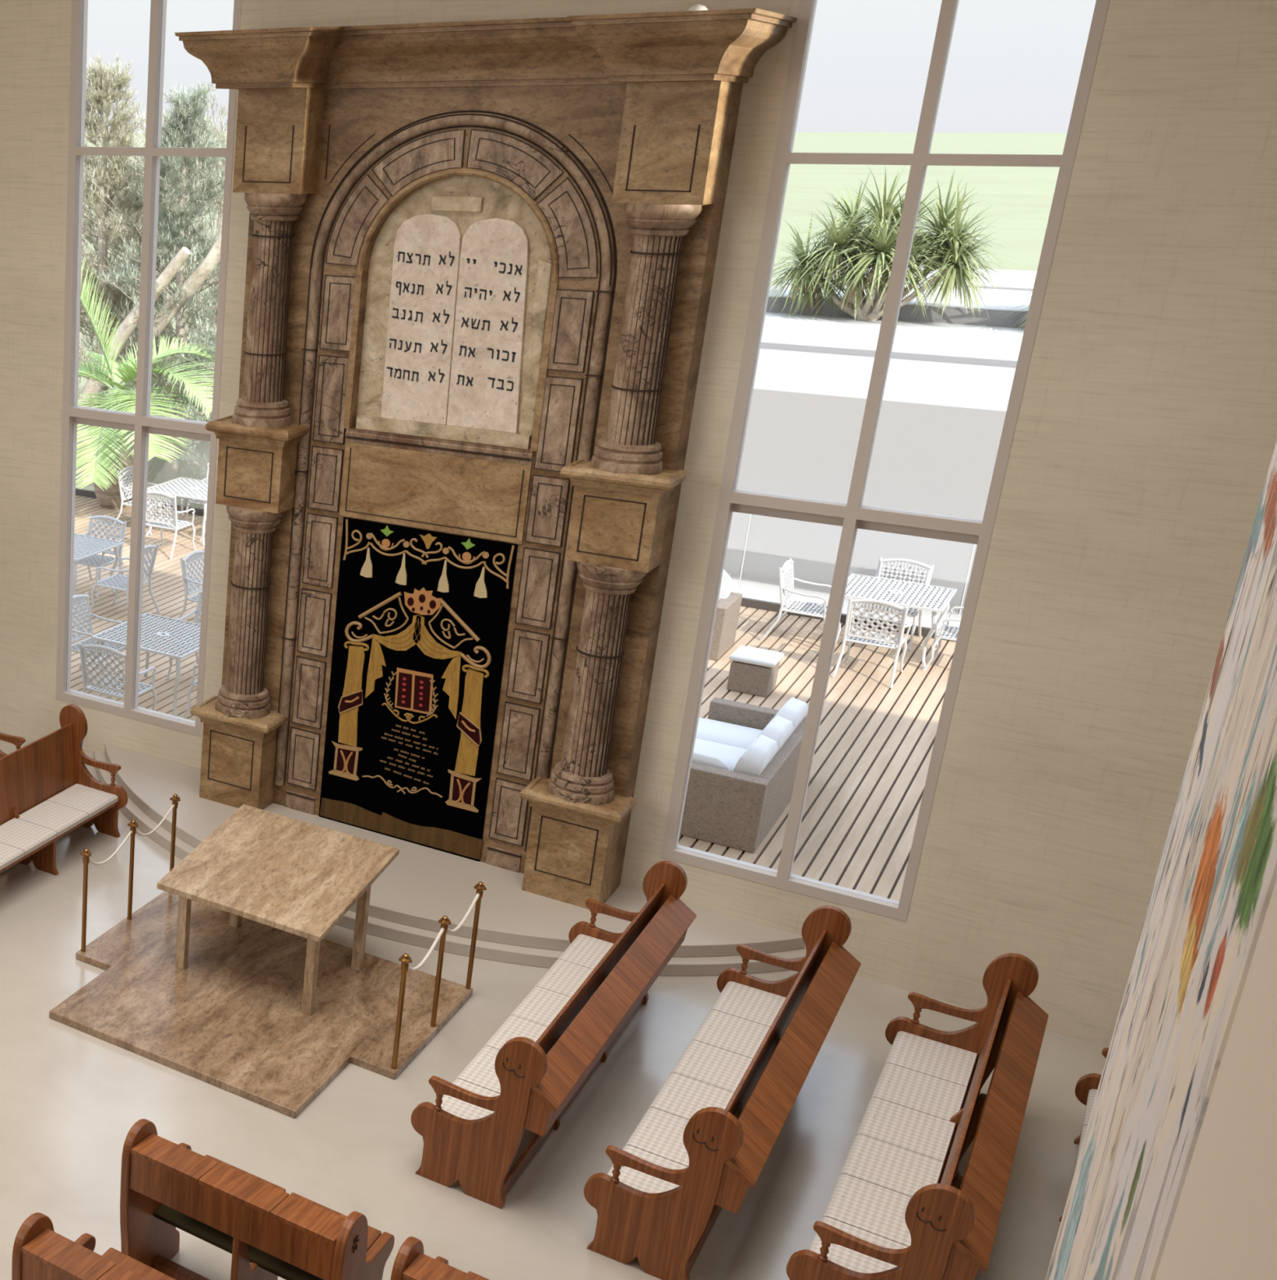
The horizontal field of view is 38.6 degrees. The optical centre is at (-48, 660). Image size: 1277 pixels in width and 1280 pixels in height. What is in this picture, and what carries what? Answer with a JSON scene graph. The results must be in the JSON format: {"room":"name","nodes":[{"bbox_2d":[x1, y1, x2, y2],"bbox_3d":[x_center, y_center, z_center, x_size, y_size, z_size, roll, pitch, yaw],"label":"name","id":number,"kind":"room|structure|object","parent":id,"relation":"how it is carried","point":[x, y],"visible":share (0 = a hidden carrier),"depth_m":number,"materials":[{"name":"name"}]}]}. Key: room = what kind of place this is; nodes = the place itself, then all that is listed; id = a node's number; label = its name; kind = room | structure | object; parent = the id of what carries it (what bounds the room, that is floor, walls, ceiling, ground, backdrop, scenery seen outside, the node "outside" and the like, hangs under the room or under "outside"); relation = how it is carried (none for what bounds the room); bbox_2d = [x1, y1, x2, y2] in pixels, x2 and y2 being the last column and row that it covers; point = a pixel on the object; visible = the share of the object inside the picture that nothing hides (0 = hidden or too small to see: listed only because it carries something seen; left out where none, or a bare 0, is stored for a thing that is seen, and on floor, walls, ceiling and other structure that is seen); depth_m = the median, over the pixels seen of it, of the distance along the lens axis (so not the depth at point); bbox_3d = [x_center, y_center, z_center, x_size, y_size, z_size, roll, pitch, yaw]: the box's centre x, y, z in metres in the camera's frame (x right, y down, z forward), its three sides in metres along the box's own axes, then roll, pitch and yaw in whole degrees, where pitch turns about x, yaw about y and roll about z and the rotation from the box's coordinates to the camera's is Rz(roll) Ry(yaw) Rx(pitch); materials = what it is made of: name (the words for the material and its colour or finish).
{"room":"house of worship","nodes":[
{"label":"house of worship","id":0,"kind":"room"},
{"bbox_2d":[0,732,1107,1279],"bbox_3d":[-0.584,3.874,7.076,14.700,0.150,16.200,14,24,36],"label":"floor","id":1,"kind":"structure","parent":0,"point":[71,1098],"depth_m":9.72,"materials":[{"name":"beige stone"}]},
{"bbox_2d":[0,732,25,758],"bbox_3d":[-0.482,1.106,13.247,0.801,1.112,2.874,14,24,36],"label":"pew","id":2,"kind":"object","parent":1,"relation":"on","point":[18,741],"visible":0.29,"depth_m":14.13,"materials":[{"name":"brown wood"}]},
{"bbox_2d":[0,704,128,875],"bbox_3d":[0.316,1.310,12.646,0.801,1.112,2.874,14,24,36],"label":"pew","id":3,"kind":"object","parent":1,"relation":"on","point":[47,789],"visible":1,"depth_m":13.28,"materials":[{"name":"brown wood"}]},
{"bbox_2d":[0,842,24,870],"bbox_3d":[0.262,1.560,12.465,0.438,0.052,0.453,14,24,36],"label":"seat cushion","id":4,"kind":"object","parent":3,"relation":"on","point":[11,854],"depth_m":12.45,"materials":[{"name":"white fabric"}]},
{"bbox_2d":[0,817,57,855],"bbox_3d":[0.549,1.444,12.806,0.438,0.052,0.453,14,24,36],"label":"seat cushion","id":5,"kind":"object","parent":3,"relation":"on","point":[26,836],"depth_m":12.79,"materials":[{"name":"white fabric"}]},
{"bbox_2d":[18,800,88,835],"bbox_3d":[0.836,1.328,13.148,0.438,0.052,0.453,14,24,36],"label":"seat cushion","id":6,"kind":"object","parent":3,"relation":"on","point":[60,818],"depth_m":13.13,"materials":[{"name":"white fabric"}]},
{"bbox_2d":[47,783,118,817],"bbox_3d":[1.123,1.211,13.489,0.438,0.052,0.453,14,24,36],"label":"seat cushion","id":7,"kind":"object","parent":3,"relation":"on","point":[91,800],"depth_m":13.47,"materials":[{"name":"white fabric"}]},
{"bbox_2d":[11,1212,175,1279],"bbox_3d":[0.950,3.174,7.242,1.224,1.069,0.653,14,24,36],"label":"bench","id":8,"kind":"object","parent":1,"relation":"on","point":[39,1252],"visible":1,"depth_m":7.19,"materials":[{"name":"brown wood"}]},
{"bbox_2d":[21,1228,148,1279],"bbox_3d":[0.815,2.812,6.940,1.109,0.049,0.210,14,24,36],"label":"shelf","id":9,"kind":"object","parent":8,"relation":"attached to","point":[46,1250],"depth_m":7.13,"materials":[{"name":"brown wood"}]},
{"bbox_2d":[120,1119,394,1279],"bbox_3d":[1.533,2.937,7.936,1.224,1.069,0.653,14,24,36],"label":"bench","id":10,"kind":"object","parent":1,"relation":"on","point":[166,1185],"visible":0.99,"depth_m":7.71,"materials":[{"name":"brown wood"}]},
{"bbox_2d":[130,1133,345,1244],"bbox_3d":[1.398,2.575,7.634,1.109,0.049,0.210,14,24,36],"label":"shelf","id":11,"kind":"object","parent":10,"relation":"attached to","point":[303,1220],"depth_m":7.60,"materials":[{"name":"brown wood"}]},
{"bbox_2d":[48,891,472,1118],"bbox_3d":[2.074,2.391,11.114,2.515,0.055,2.140,14,24,36],"label":"platform","id":12,"kind":"object","parent":1,"relation":"on","point":[232,1020],"visible":0.94,"depth_m":10.93,"materials":[{"name":"brown stone"}]},
{"bbox_2d":[80,848,91,951],"bbox_3d":[0.979,1.776,11.528,0.083,0.842,0.086,14,24,36],"label":"post","id":13,"kind":"object","parent":12,"relation":"on","point":[86,853],"visible":1,"depth_m":11.51,"materials":[{"name":"gold metal"}]},
{"bbox_2d":[127,819,137,919],"bbox_3d":[1.378,1.614,12.002,0.083,0.842,0.086,14,24,36],"label":"post","id":14,"kind":"object","parent":12,"relation":"on","point":[133,825],"visible":1,"depth_m":11.98,"materials":[{"name":"gold metal"}]},
{"bbox_2d":[169,794,180,871],"bbox_3d":[1.764,1.458,12.461,0.083,0.842,0.086,14,24,36],"label":"post","id":15,"kind":"object","parent":12,"relation":"on","point":[175,799],"visible":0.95,"depth_m":12.41,"materials":[{"name":"gold metal"}]},
{"bbox_2d":[156,804,399,1016],"bbox_3d":[2.370,1.807,11.439,1.280,0.841,1.265,14,24,36],"label":"table","id":16,"kind":"object","parent":12,"relation":"on","point":[291,875],"visible":1,"depth_m":11.27,"materials":[{"name":"beige stone"}]},
{"bbox_2d":[391,953,412,1069],"bbox_3d":[2.892,2.271,10.075,0.083,0.842,0.086,14,24,36],"label":"post","id":17,"kind":"object","parent":12,"relation":"on","point":[405,958],"visible":1,"depth_m":10.05,"materials":[{"name":"gold metal"}]},
{"bbox_2d":[408,927,444,971],"bbox_3d":[3.090,1.929,10.226,0.020,0.137,0.616,14,24,36],"label":"cord","id":18,"kind":"object","parent":17,"relation":"attached to","point":[442,930],"visible":1,"depth_m":10.30,"materials":[{"name":"white fabric"}]},
{"bbox_2d":[430,915,451,1026],"bbox_3d":[3.294,2.108,10.552,0.083,0.842,0.086,14,24,36],"label":"post","id":19,"kind":"object","parent":12,"relation":"on","point":[444,921],"visible":1,"depth_m":10.53,"materials":[{"name":"gold metal"}]},
{"bbox_2d":[465,881,486,989],"bbox_3d":[3.689,1.948,11.023,0.083,0.842,0.086,14,24,36],"label":"post","id":20,"kind":"object","parent":12,"relation":"on","point":[479,886],"visible":1,"depth_m":11.00,"materials":[{"name":"gold metal"}]},
{"bbox_2d":[390,1236,488,1279],"bbox_3d":[2.658,3.228,7.083,1.224,1.069,0.653,14,24,36],"label":"bench","id":21,"kind":"object","parent":1,"relation":"on","point":[411,1263],"visible":1,"depth_m":7.06,"materials":[{"name":"brown wood"}]},
{"bbox_2d":[402,1253,481,1279],"bbox_3d":[2.523,2.866,6.780,1.109,0.049,0.210,14,24,36],"label":"shelf","id":22,"kind":"object","parent":21,"relation":"attached to","point":[420,1266],"depth_m":7.05,"materials":[{"name":"brown wood"}]},
{"bbox_2d":[93,743,806,976],"bbox_3d":[3.395,1.734,12.817,6.443,0.200,1.660,14,24,36],"label":"dais","id":23,"kind":"object","parent":1,"relation":"on","point":[423,885],"visible":0.59,"depth_m":12.06,"materials":[{"name":"beige stone"}]},
{"bbox_2d":[174,8,796,909],"bbox_3d":[3.581,-1.449,11.946,4.016,6.387,1.113,14,24,36],"label":"torah ark","id":24,"kind":"object","parent":23,"relation":"on","point":[608,139],"visible":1,"depth_m":11.71,"materials":[{"name":"brown stone"}]},
{"bbox_2d":[318,516,517,862],"bbox_3d":[3.749,0.243,12.739,1.436,2.672,0.034,14,24,36],"label":"curtain","id":25,"kind":"object","parent":24,"relation":"hanging from","point":[421,620],"visible":1,"depth_m":12.71,"materials":[{"name":"black fabric"}]},
{"bbox_2d":[364,637,386,697],"bbox_3d":[3.504,0.077,12.890,0.155,0.545,0.006,14,24,36],"label":"drape","id":26,"kind":"object","parent":25,"relation":"hanging from","point":[375,647],"depth_m":12.89,"materials":[{"name":"gold fabric"}]},
{"bbox_2d":[441,655,461,719],"bbox_3d":[3.993,0.203,12.522,0.155,0.545,0.006,14,24,36],"label":"drape","id":27,"kind":"object","parent":25,"relation":"hanging from","point":[451,664],"depth_m":12.52,"materials":[{"name":"gold fabric"}]},
{"bbox_2d":[380,213,528,433],"bbox_3d":[3.825,-2.565,11.839,1.100,1.568,0.034,14,24,36],"label":"tablet","id":28,"kind":"object","parent":24,"relation":"on","point":[455,331],"visible":1,"depth_m":11.83,"materials":[{"name":"white stone"}]},
{"bbox_2d":[410,860,696,1208],"bbox_3d":[3.901,2.231,9.945,0.801,1.112,2.874,14,24,36],"label":"pew","id":29,"kind":"object","parent":1,"relation":"on","point":[531,1070],"visible":1,"depth_m":9.28,"materials":[{"name":"brown wood"}]},
{"bbox_2d":[434,1079,500,1119],"bbox_3d":[3.094,2.667,9.217,0.438,0.052,0.453,14,24,36],"label":"seat cushion","id":30,"kind":"object","parent":29,"relation":"on","point":[460,1108],"depth_m":9.25,"materials":[{"name":"white fabric"}]},
{"bbox_2d":[455,1045,500,1093],"bbox_3d":[3.381,2.550,9.558,0.438,0.052,0.453,14,24,36],"label":"seat cushion","id":31,"kind":"object","parent":29,"relation":"on","point":[480,1073],"depth_m":9.56,"materials":[{"name":"white fabric"}]},
{"bbox_2d":[484,1014,546,1049],"bbox_3d":[3.668,2.434,9.899,0.438,0.052,0.453,14,24,36],"label":"seat cushion","id":32,"kind":"object","parent":29,"relation":"on","point":[515,1025],"depth_m":10.00,"materials":[{"name":"white fabric"}]},
{"bbox_2d":[510,986,570,1026],"bbox_3d":[3.955,2.318,10.241,0.438,0.052,0.453,14,24,36],"label":"seat cushion","id":33,"kind":"object","parent":29,"relation":"on","point":[540,1007],"depth_m":10.28,"materials":[{"name":"white fabric"}]},
{"bbox_2d":[534,959,592,997],"bbox_3d":[4.242,2.202,10.582,0.438,0.052,0.453,14,24,36],"label":"seat cushion","id":34,"kind":"object","parent":29,"relation":"on","point":[563,979],"depth_m":10.62,"materials":[{"name":"white fabric"}]},
{"bbox_2d":[557,933,613,969],"bbox_3d":[4.529,2.085,10.924,0.438,0.052,0.453,14,24,36],"label":"seat cushion","id":35,"kind":"object","parent":29,"relation":"on","point":[585,951],"depth_m":10.97,"materials":[{"name":"white fabric"}]},
{"bbox_2d":[583,905,861,1279],"bbox_3d":[4.668,2.442,9.325,0.801,1.112,2.874,14,24,36],"label":"pew","id":36,"kind":"object","parent":1,"relation":"on","point":[706,1138],"visible":1,"depth_m":8.79,"materials":[{"name":"brown wood"}]},
{"bbox_2d":[607,1145,688,1193],"bbox_3d":[3.861,2.878,8.597,0.438,0.052,0.453,14,24,36],"label":"seat cushion","id":37,"kind":"object","parent":36,"relation":"on","point":[641,1181],"depth_m":8.64,"materials":[{"name":"white fabric"}]},
{"bbox_2d":[625,1107,688,1166],"bbox_3d":[4.148,2.762,8.938,0.438,0.052,0.453,14,24,36],"label":"seat cushion","id":38,"kind":"object","parent":36,"relation":"on","point":[659,1134],"depth_m":8.95,"materials":[{"name":"white fabric"}]},
{"bbox_2d":[648,1072,733,1119],"bbox_3d":[4.435,2.646,9.280,0.438,0.052,0.453,14,24,36],"label":"seat cushion","id":39,"kind":"object","parent":36,"relation":"on","point":[682,1095],"depth_m":9.32,"materials":[{"name":"white fabric"}]},
{"bbox_2d":[670,1040,752,1092],"bbox_3d":[4.722,2.529,9.621,0.438,0.052,0.453,14,24,36],"label":"seat cushion","id":40,"kind":"object","parent":36,"relation":"on","point":[713,1065],"depth_m":9.62,"materials":[{"name":"white fabric"}]},
{"bbox_2d":[691,1009,769,1058],"bbox_3d":[5.009,2.413,9.962,0.438,0.052,0.453,14,24,36],"label":"seat cushion","id":41,"kind":"object","parent":36,"relation":"on","point":[726,1031],"depth_m":9.97,"materials":[{"name":"white fabric"}]},
{"bbox_2d":[710,981,786,1026],"bbox_3d":[5.296,2.297,10.303,0.438,0.052,0.453,14,24,36],"label":"seat cushion","id":42,"kind":"object","parent":36,"relation":"on","point":[757,1004],"depth_m":10.33,"materials":[{"name":"white fabric"}]},
{"bbox_2d":[786,953,1048,1279],"bbox_3d":[5.469,2.641,8.740,0.801,1.112,2.874,14,24,36],"label":"pew","id":43,"kind":"object","parent":1,"relation":"on","point":[887,1215],"visible":1,"depth_m":8.62,"materials":[{"name":"brown wood"}]},
{"bbox_2d":[808,1217,907,1273],"bbox_3d":[4.661,3.077,8.012,0.438,0.052,0.453,14,24,36],"label":"seat cushion","id":44,"kind":"object","parent":43,"relation":"on","point":[849,1259],"depth_m":8.06,"materials":[{"name":"white fabric"}]},
{"bbox_2d":[822,1173,911,1246],"bbox_3d":[4.948,2.961,8.353,0.438,0.052,0.453,14,24,36],"label":"seat cushion","id":45,"kind":"object","parent":43,"relation":"on","point":[867,1206],"depth_m":8.35,"materials":[{"name":"white fabric"}]},
{"bbox_2d":[840,1133,943,1196],"bbox_3d":[5.235,2.845,8.695,0.438,0.052,0.453,14,24,36],"label":"seat cushion","id":46,"kind":"object","parent":43,"relation":"on","point":[900,1170],"depth_m":8.69,"materials":[{"name":"white fabric"}]},
{"bbox_2d":[856,1097,955,1166],"bbox_3d":[5.522,2.728,9.036,0.438,0.052,0.453,14,24,36],"label":"seat cushion","id":47,"kind":"object","parent":43,"relation":"on","point":[898,1125],"depth_m":9.02,"materials":[{"name":"white fabric"}]},
{"bbox_2d":[871,1062,966,1120],"bbox_3d":[5.809,2.612,9.377,0.438,0.052,0.453,14,24,36],"label":"seat cushion","id":48,"kind":"object","parent":43,"relation":"on","point":[933,1095],"depth_m":9.36,"materials":[{"name":"white fabric"}]},
{"bbox_2d":[884,1031,977,1093],"bbox_3d":[6.096,2.496,9.719,0.438,0.052,0.453,14,24,36],"label":"seat cushion","id":49,"kind":"object","parent":43,"relation":"on","point":[944,1060],"depth_m":9.72,"materials":[{"name":"white fabric"}]},
{"bbox_2d":[1058,1047,1108,1221],"bbox_3d":[6.261,2.846,8.138,0.801,1.112,2.874,14,24,36],"label":"pew","id":50,"kind":"object","parent":1,"relation":"on","point":[1086,1088],"visible":0.15,"depth_m":9.38,"materials":[{"name":"brown wood"}]},
{"bbox_2d":[1074,1124,1087,1168],"bbox_3d":[6.601,2.817,8.775,0.438,0.052,0.453,14,24,36],"label":"seat cushion","id":51,"kind":"object","parent":50,"relation":"on","point":[1084,1126],"depth_m":8.94,"materials":[{"name":"white fabric"}]},
{"bbox_2d":[1081,1088,1097,1128],"bbox_3d":[6.888,2.701,9.116,0.438,0.052,0.453,14,24,36],"label":"seat cushion","id":52,"kind":"object","parent":50,"relation":"on","point":[1088,1094],"depth_m":9.28,"materials":[{"name":"white fabric"}]},
{"bbox_2d":[0,0,1276,1048],"bbox_3d":[10.185,-1.161,7.358,29.200,9.200,0.170,14,24,36],"label":"wall","id":53,"kind":"structure","parent":0,"point":[1144,438],"depth_m":10.26,"materials":[{"name":"paint"}]},
{"bbox_2d":[55,0,241,736],"bbox_3d":[1.718,-3.146,13.798,1.640,7.755,0.174,14,24,36],"label":"window","id":54,"kind":"structure","parent":53,"relation":"in","point":[144,424],"depth_m":14.00,"materials":[{"name":"grey metal"}]},
{"bbox_2d":[660,0,1109,921],"bbox_3d":[6.198,-1.996,10.423,1.665,7.755,0.174,14,24,36],"label":"window","id":55,"kind":"structure","parent":53,"relation":"in","point":[851,515],"depth_m":10.58,"materials":[{"name":"grey metal"}]},
{"bbox_2d":[1154,878,1276,1279],"bbox_3d":[2.380,1.265,0.239,3.450,9.200,11.080,14,24,36],"label":"wall","id":56,"kind":"structure","parent":0,"point":[1224,1225],"depth_m":2.18,"materials":[{"name":"beige paint"}]},
{"bbox_2d":[1044,440,1276,1279],"bbox_3d":[3.263,0.722,4.159,0.006,6.700,3.860,14,24,36],"label":"mural","id":57,"kind":"object","parent":56,"relation":"attached to","point":[1216,875],"visible":1,"depth_m":3.70,"materials":[{"name":"paint"}]},
{"label":"outside","id":58,"kind":"structure","parent":0,"visible":0},
{"bbox_2d":[78,132,1066,421],"bbox_3d":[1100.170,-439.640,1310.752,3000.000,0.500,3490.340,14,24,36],"label":"lawn","id":59,"kind":"structure","parent":58,"point":[1024,195],"depth_m":179.58,"materials":[{"name":"green plant"}]},
{"bbox_2d":[77,49,213,411],"bbox_3d":[2.789,-7.281,29.027,4.851,7.623,4.758,-17,25,-41],"label":"tree","id":60,"kind":"object","parent":59,"relation":"on","point":[100,100],"visible":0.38,"depth_m":28.06,"materials":[{"name":"green plant"}]},
{"bbox_2d":[77,80,226,422],"bbox_3d":[4.139,-6.532,27.604,4.267,7.120,4.277,11,22,29],"label":"tree","id":61,"kind":"object","parent":59,"relation":"on","point":[170,236],"visible":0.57,"depth_m":26.86,"materials":[{"name":"green plant"}]},
{"bbox_2d":[79,85,227,421],"bbox_3d":[5.245,-7.466,30.204,8.221,7.220,8.188,14,24,36],"label":"tree","id":62,"kind":"object","parent":59,"relation":"on","point":[138,175],"visible":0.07,"depth_m":28.78,"materials":[{"name":"green plant"}]},
{"bbox_2d":[151,316,216,422],"bbox_3d":[4.735,-4.258,26.827,2.972,3.319,2.900,14,24,36],"label":"bush","id":63,"kind":"object","parent":59,"relation":"on","point":[211,334],"visible":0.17,"depth_m":26.83,"materials":[{"name":"green plant"}]},
{"bbox_2d":[736,264,1036,630],"bbox_3d":[20.717,-3.457,24.798,16.240,3.500,20.920,14,24,36],"label":"neighbouring building","id":64,"kind":"structure","parent":59,"relation":"on","point":[949,380],"depth_m":21.77,"materials":[{"name":"white"}]},
{"bbox_2d":[767,164,1020,320],"bbox_3d":[16.802,-7.394,28.134,4.413,3.030,3.073,14,24,36],"label":"tree","id":65,"kind":"object","parent":64,"relation":"on","point":[944,251],"visible":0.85,"depth_m":27.88,"materials":[{"name":"green plant"}]},
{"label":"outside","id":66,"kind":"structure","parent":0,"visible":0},
{"bbox_2d":[70,494,955,901],"bbox_3d":[2.708,-0.597,20.357,32.000,0.250,9.490,14,24,36],"label":"deck","id":67,"kind":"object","parent":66,"point":[875,741],"visible":0.12,"depth_m":16.85,"materials":[{"name":"brown wood"}]},
{"bbox_2d":[72,533,124,612],"bbox_3d":[1.477,-1.176,20.565,1.112,0.734,1.112,14,24,36],"label":"table","id":68,"kind":"object","parent":67,"relation":"on","point":[88,549],"visible":0.27,"depth_m":20.39,"materials":[{"name":"white metal"}]},
{"bbox_2d":[71,591,126,694],"bbox_3d":[1.562,-0.211,17.381,0.736,0.953,0.608,14,24,36],"label":"chair","id":69,"kind":"object","parent":67,"relation":"on","point":[78,598],"visible":0.44,"depth_m":17.47,"materials":[{"name":"white metal"}]},
{"bbox_2d":[76,514,126,597],"bbox_3d":[1.912,-1.418,20.922,0.608,0.953,0.736,14,24,36],"label":"chair","id":70,"kind":"object","parent":67,"relation":"on","point":[97,560],"visible":0.61,"depth_m":20.93,"materials":[{"name":"white metal"}]},
{"bbox_2d":[79,643,156,711],"bbox_3d":[1.693,0.240,16.055,0.608,0.953,0.736,14,24,36],"label":"chair","id":71,"kind":"object","parent":67,"relation":"on","point":[108,685],"visible":0.74,"depth_m":15.88,"materials":[{"name":"white metal"}]},
{"bbox_2d":[89,543,160,614],"bbox_3d":[2.191,-1.031,19.787,0.736,0.953,0.608,14,24,36],"label":"chair","id":72,"kind":"object","parent":67,"relation":"on","point":[117,582],"visible":0.76,"depth_m":19.76,"materials":[{"name":"white metal"}]},
{"bbox_2d":[112,465,169,535],"bbox_3d":[2.929,-2.490,24.069,0.736,0.953,0.608,14,24,36],"label":"chair","id":73,"kind":"object","parent":67,"relation":"on","point":[128,469],"visible":0.41,"depth_m":24.03,"materials":[{"name":"white metal"}]},
{"bbox_2d":[75,257,215,509],"bbox_3d":[2.778,-4.536,24.882,3.907,4.288,3.556,14,24,36],"label":"palm","id":74,"kind":"object","parent":67,"relation":"on","point":[109,453],"visible":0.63,"depth_m":24.24,"materials":[{"name":"green plant"}]},
{"bbox_2d":[91,613,200,716],"bbox_3d":[2.263,0.064,16.924,1.112,0.734,1.112,14,24,36],"label":"table","id":75,"kind":"object","parent":67,"relation":"on","point":[151,646],"visible":0.77,"depth_m":16.74,"materials":[{"name":"white metal"}]},
{"bbox_2d":[145,491,195,559],"bbox_3d":[3.132,-2.036,22.738,0.608,0.953,0.736,14,24,36],"label":"chair","id":76,"kind":"object","parent":67,"relation":"on","point":[162,522],"visible":0.87,"depth_m":22.52,"materials":[{"name":"white metal"}]},
{"bbox_2d":[145,476,208,546],"bbox_3d":[3.655,-2.265,23.763,1.112,0.734,1.112,14,24,36],"label":"table","id":77,"kind":"object","parent":67,"relation":"on","point":[191,488],"visible":0.66,"depth_m":23.62,"materials":[{"name":"white metal"}]},
{"bbox_2d":[165,588,202,679],"bbox_3d":[2.854,-0.261,17.527,0.608,0.953,0.736,14,24,36],"label":"chair","id":78,"kind":"object","parent":67,"relation":"on","point":[197,610],"visible":0.18,"depth_m":17.74,"materials":[{"name":"white metal"}]},
{"bbox_2d":[182,664,198,718],"bbox_3d":[2.869,0.186,16.215,0.736,0.953,0.608,14,24,36],"label":"chair","id":79,"kind":"object","parent":67,"relation":"on","point":[194,683],"visible":0.12,"depth_m":16.23,"materials":[{"name":"white metal"}]},
{"bbox_2d":[177,548,204,618],"bbox_3d":[3.186,-0.833,19.206,0.736,0.953,0.608,14,24,36],"label":"chair","id":80,"kind":"object","parent":67,"relation":"on","point":[195,555],"visible":0.43,"depth_m":19.17,"materials":[{"name":"white metal"}]},
{"bbox_2d":[75,423,977,643],"bbox_3d":[5.638,-2.371,23.642,32.000,1.490,0.080,14,24,36],"label":"wall","id":81,"kind":"structure","parent":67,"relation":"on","point":[771,541],"depth_m":19.72,"materials":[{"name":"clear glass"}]},
{"bbox_2d":[708,568,742,660],"bbox_3d":[8.765,-0.653,18.615,1.010,0.980,0.780,14,24,36],"label":"wicker armchair","id":82,"kind":"object","parent":67,"relation":"on","point":[729,602],"visible":0.28,"depth_m":18.28,"materials":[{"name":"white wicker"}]},
{"bbox_2d":[718,568,731,599],"bbox_3d":[8.861,-0.892,18.602,0.740,0.520,0.200,14,24,36],"label":"cushion","id":83,"kind":"object","parent":82,"relation":"on","point":[726,584],"depth_m":18.34,"materials":[{"name":"white fabric"}]},
{"bbox_2d":[680,697,808,853],"bbox_3d":[7.108,0.881,14.334,1.080,0.836,2.160,14,24,36],"label":"wicker sofa","id":84,"kind":"object","parent":67,"relation":"on","point":[745,757],"visible":0.73,"depth_m":13.58,"materials":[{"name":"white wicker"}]},
{"bbox_2d":[691,750,733,770],"bbox_3d":[6.487,0.916,13.760,0.700,0.260,0.140,14,24,36],"label":"cushion","id":85,"kind":"object","parent":84,"relation":"on","point":[701,757],"depth_m":13.59,"materials":[{"name":"white fabric"}]},
{"bbox_2d":[693,737,746,768],"bbox_3d":[7.029,0.897,14.405,0.780,0.160,0.600,14,24,36],"label":"seat cushion","id":86,"kind":"object","parent":84,"relation":"on","point":[731,752],"depth_m":14.39,"materials":[{"name":"white fabric"}]},
{"bbox_2d":[695,717,762,749],"bbox_3d":[7.409,0.743,14.857,0.780,0.160,0.600,14,24,36],"label":"seat cushion","id":87,"kind":"object","parent":84,"relation":"on","point":[740,732],"depth_m":14.83,"materials":[{"name":"white fabric"}]},
{"bbox_2d":[732,734,777,775],"bbox_3d":[7.002,0.895,13.624,0.236,0.404,0.590,14,24,36],"label":"cushion","id":88,"kind":"object","parent":84,"relation":"on","point":[761,757],"depth_m":13.42,"materials":[{"name":"white fabric"}]},
{"bbox_2d":[756,715,793,753],"bbox_3d":[7.382,0.741,14.076,0.236,0.404,0.590,14,24,36],"label":"cushion","id":89,"kind":"object","parent":84,"relation":"on","point":[780,729],"depth_m":13.92,"materials":[{"name":"white fabric"}]},
{"bbox_2d":[772,697,808,733],"bbox_3d":[7.762,0.587,14.527,0.236,0.404,0.590,14,24,36],"label":"cushion","id":90,"kind":"object","parent":84,"relation":"on","point":[794,710],"depth_m":14.37,"materials":[{"name":"white fabric"}]},
{"bbox_2d":[726,645,783,697],"bbox_3d":[8.847,0.112,17.220,0.450,0.430,0.470,14,24,36],"label":"wicker ottoman","id":91,"kind":"object","parent":67,"relation":"on","point":[753,670],"visible":1,"depth_m":17.07,"materials":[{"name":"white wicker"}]},
{"bbox_2d":[728,645,783,667],"bbox_3d":[8.847,-0.042,17.168,0.450,0.105,0.470,14,24,36],"label":"cushion","id":92,"kind":"object","parent":91,"relation":"on","point":[744,656],"depth_m":17.07,"materials":[{"name":"white fabric"}]},
{"bbox_2d":[760,558,831,640],"bbox_3d":[10.262,-0.686,18.776,0.736,0.953,0.608,14,24,36],"label":"chair","id":93,"kind":"object","parent":67,"relation":"on","point":[786,579],"visible":0.84,"depth_m":18.76,"materials":[{"name":"white metal"}]},
{"bbox_2d":[831,597,912,688],"bbox_3d":[10.405,-0.281,17.586,0.608,0.953,0.736,14,24,36],"label":"chair","id":94,"kind":"object","parent":67,"relation":"on","point":[867,637],"visible":1,"depth_m":17.38,"materials":[{"name":"white metal"}]},
{"bbox_2d":[835,573,956,667],"bbox_3d":[11.093,-0.464,18.474,1.112,0.734,1.112,14,24,36],"label":"table","id":95,"kind":"object","parent":67,"relation":"on","point":[891,592],"visible":0.73,"depth_m":18.34,"materials":[{"name":"white metal"}]},
{"bbox_2d":[859,556,933,650],"bbox_3d":[11.377,-0.703,18.825,0.608,0.953,0.736,14,24,36],"label":"chair","id":96,"kind":"object","parent":67,"relation":"on","point":[912,612],"visible":0.58,"depth_m":18.85,"materials":[{"name":"white metal"}]},
{"bbox_2d":[922,606,963,671],"bbox_3d":[11.576,-0.329,17.725,0.736,0.953,0.608,14,24,36],"label":"chair","id":97,"kind":"object","parent":67,"relation":"on","point":[946,632],"visible":0.34,"depth_m":17.81,"materials":[{"name":"white metal"}]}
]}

